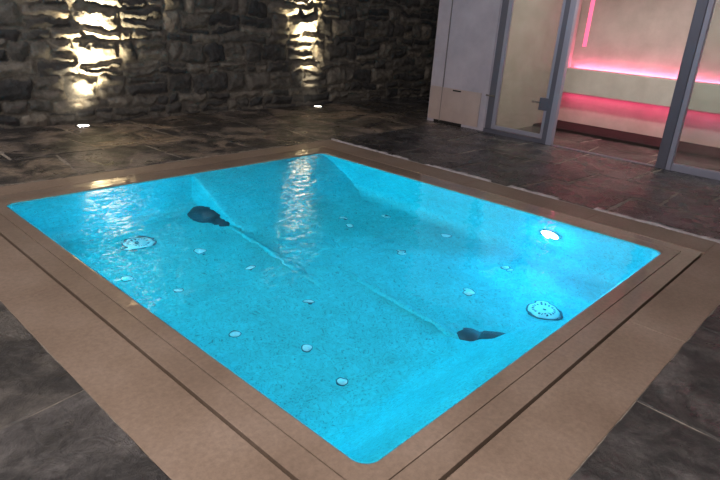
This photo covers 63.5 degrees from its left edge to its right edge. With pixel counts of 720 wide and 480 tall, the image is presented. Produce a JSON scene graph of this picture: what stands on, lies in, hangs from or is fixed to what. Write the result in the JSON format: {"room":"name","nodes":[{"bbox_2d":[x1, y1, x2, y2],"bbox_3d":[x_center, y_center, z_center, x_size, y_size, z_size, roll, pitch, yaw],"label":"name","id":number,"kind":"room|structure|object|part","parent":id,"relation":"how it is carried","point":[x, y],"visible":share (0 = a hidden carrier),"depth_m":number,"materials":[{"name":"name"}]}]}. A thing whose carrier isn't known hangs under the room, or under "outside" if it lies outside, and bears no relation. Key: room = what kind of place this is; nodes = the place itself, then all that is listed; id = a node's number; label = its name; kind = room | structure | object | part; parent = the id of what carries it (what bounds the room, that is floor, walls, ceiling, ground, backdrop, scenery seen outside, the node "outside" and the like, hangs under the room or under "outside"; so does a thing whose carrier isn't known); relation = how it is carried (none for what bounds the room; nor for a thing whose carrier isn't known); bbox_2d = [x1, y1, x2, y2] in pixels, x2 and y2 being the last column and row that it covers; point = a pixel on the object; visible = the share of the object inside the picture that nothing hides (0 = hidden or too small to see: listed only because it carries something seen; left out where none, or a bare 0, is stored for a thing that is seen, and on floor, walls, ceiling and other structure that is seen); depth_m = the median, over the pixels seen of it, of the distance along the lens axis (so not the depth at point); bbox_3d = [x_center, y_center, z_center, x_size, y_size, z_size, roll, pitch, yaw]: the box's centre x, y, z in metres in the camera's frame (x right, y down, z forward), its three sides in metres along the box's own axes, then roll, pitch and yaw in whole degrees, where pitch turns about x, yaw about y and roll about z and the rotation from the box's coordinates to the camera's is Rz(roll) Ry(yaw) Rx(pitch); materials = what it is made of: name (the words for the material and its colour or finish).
{"room":"indoor spa","nodes":[
{"label":"indoor spa","id":0,"kind":"room"},
{"bbox_2d":[0,0,439,129],"bbox_3d":[-2.542,-3.218,7.848,0.108,3.120,13.000,22,27,38],"label":"wall","id":1,"kind":"structure","parent":0,"point":[63,62],"depth_m":8.41,"materials":[{"name":"stone"}]},
{"bbox_2d":[0,95,719,479],"bbox_3d":[0.809,-0.152,4.808,10.732,0.040,13.601,22,27,38],"label":"floor","id":2,"kind":"structure","parent":0,"point":[51,428],"depth_m":5.69,"materials":[{"name":"tile"}]},
{"bbox_2d":[75,124,91,127],"bbox_3d":[-3.472,-1.425,7.306,0.190,0.030,0.190,22,27,38],"label":"uplight","id":3,"kind":"object","parent":2,"relation":"on","point":[77,125],"visible":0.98,"depth_m":7.28,"materials":[{"name":"silver metal"}]},
{"bbox_2d":[0,140,719,479],"bbox_3d":[-0.197,0.368,4.661,4.835,0.997,4.510,22,27,38],"label":"pool","id":4,"kind":"object","parent":2,"relation":"in","point":[328,309],"visible":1,"depth_m":3.28,"materials":[{"name":"liquid"}]},
{"bbox_2d":[541,0,579,144],"bbox_3d":[2.702,-2.367,7.813,0.150,2.200,0.090,22,27,38],"label":"post","id":5,"kind":"object","parent":2,"relation":"on","point":[571,6],"visible":0.89,"depth_m":7.81,"materials":[{"name":"silver metal"}]},
{"bbox_2d":[550,144,654,166],"bbox_3d":[3.184,-1.125,7.720,1.390,0.018,0.090,22,27,38],"label":"threshold","id":6,"kind":"object","parent":2,"relation":"on","point":[637,162],"visible":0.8,"depth_m":7.67,"materials":[{"name":"grey metal"}]},
{"bbox_2d":[533,67,719,160],"bbox_3d":[4.923,-1.748,8.397,4.630,0.955,1.045,22,27,38],"label":"stone bench","id":7,"kind":"object","parent":2,"relation":"on","point":[633,109],"visible":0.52,"depth_m":9.15,"materials":[{"name":"stone"}]},
{"bbox_3d":[5.138,-2.075,8.495,4.630,0.390,0.340,22,27,38],"label":"seat","id":8,"kind":"part","parent":7,"relation":"part of","materials":[{"name":"stone"}]},
{"bbox_2d":[655,0,719,179],"bbox_3d":[4.588,-1.601,6.175,2.265,2.200,0.085,22,27,38],"label":"window","id":9,"kind":"structure","parent":2,"relation":"on","point":[704,9],"depth_m":6.84,"materials":[{"name":"grey metal"}]},
{"bbox_3d":[4.586,-0.595,6.498,2.083,0.095,0.085,22,27,38],"label":"rail","id":10,"kind":"part","parent":9,"relation":"part of","materials":[{"name":"silver metal"}]},
{"bbox_2d":[427,0,502,130],"bbox_3d":[2.379,-3.490,9.432,1.090,3.120,2.345,22,27,38],"label":"cabinet","id":11,"kind":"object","parent":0,"point":[467,30],"depth_m":8.82,"materials":[{"name":"grey paint"}]},
{"bbox_3d":[1.466,-2.100,9.107,0.940,0.510,0.022,22,27,38],"label":"panel","id":12,"kind":"part","parent":11,"relation":"part of","materials":[{"name":"beige wood"}]},
{"bbox_2d":[485,0,508,128],"bbox_3d":[2.013,-2.683,8.415,0.105,2.134,0.056,22,27,38],"label":"door frame","id":13,"kind":"structure","parent":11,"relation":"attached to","point":[505,3],"depth_m":8.44,"materials":[{"name":"grey metal"}]},
{"bbox_2d":[483,128,545,143],"bbox_3d":[2.261,-1.524,8.520,1.020,0.065,0.085,22,27,38],"label":"sill","id":14,"kind":"structure","parent":11,"relation":"attached to","point":[493,131],"depth_m":8.47,"materials":[{"name":"grey metal"}]},
{"bbox_2d":[486,0,565,138],"bbox_3d":[2.276,-2.559,8.129,1.005,2.125,0.108,22,27,38],"label":"door","id":15,"kind":"structure","parent":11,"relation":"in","point":[543,103],"depth_m":8.23,"materials":[{"name":"silver metal"}]},
{"bbox_3d":[2.282,-1.580,8.474,0.735,0.055,0.041,22,27,38],"label":"rail","id":16,"kind":"part","parent":15,"relation":"part of","materials":[{"name":"silver metal"}]},
{"bbox_3d":[2.566,-1.888,8.091,0.145,0.170,0.062,22,27,38],"label":"lock plate","id":17,"kind":"part","parent":15,"relation":"part of","materials":[{"name":"grey metal"}]},
{"bbox_2d":[496,0,582,128],"bbox_3d":[2.850,-3.138,9.163,0.125,2.720,2.230,22,27,38],"label":"wall","id":18,"kind":"structure","parent":0,"point":[534,26],"depth_m":8.97,"materials":[{"name":"paint"}]},
{"bbox_2d":[570,0,719,83],"bbox_3d":[5.064,-3.023,8.711,5.980,3.120,0.120,22,27,38],"label":"wall","id":19,"kind":"structure","parent":0,"point":[638,37],"depth_m":9.17,"materials":[{"name":"plaster"}]},
{"bbox_2d":[582,0,594,46],"bbox_3d":[3.813,-3.822,9.577,0.060,1.220,0.027,22,27,38],"label":"light strip","id":20,"kind":"object","parent":19,"relation":"attached to","point":[589,19],"visible":1,"depth_m":9.66,"materials":[{"name":"pink plastic"}]}
]}

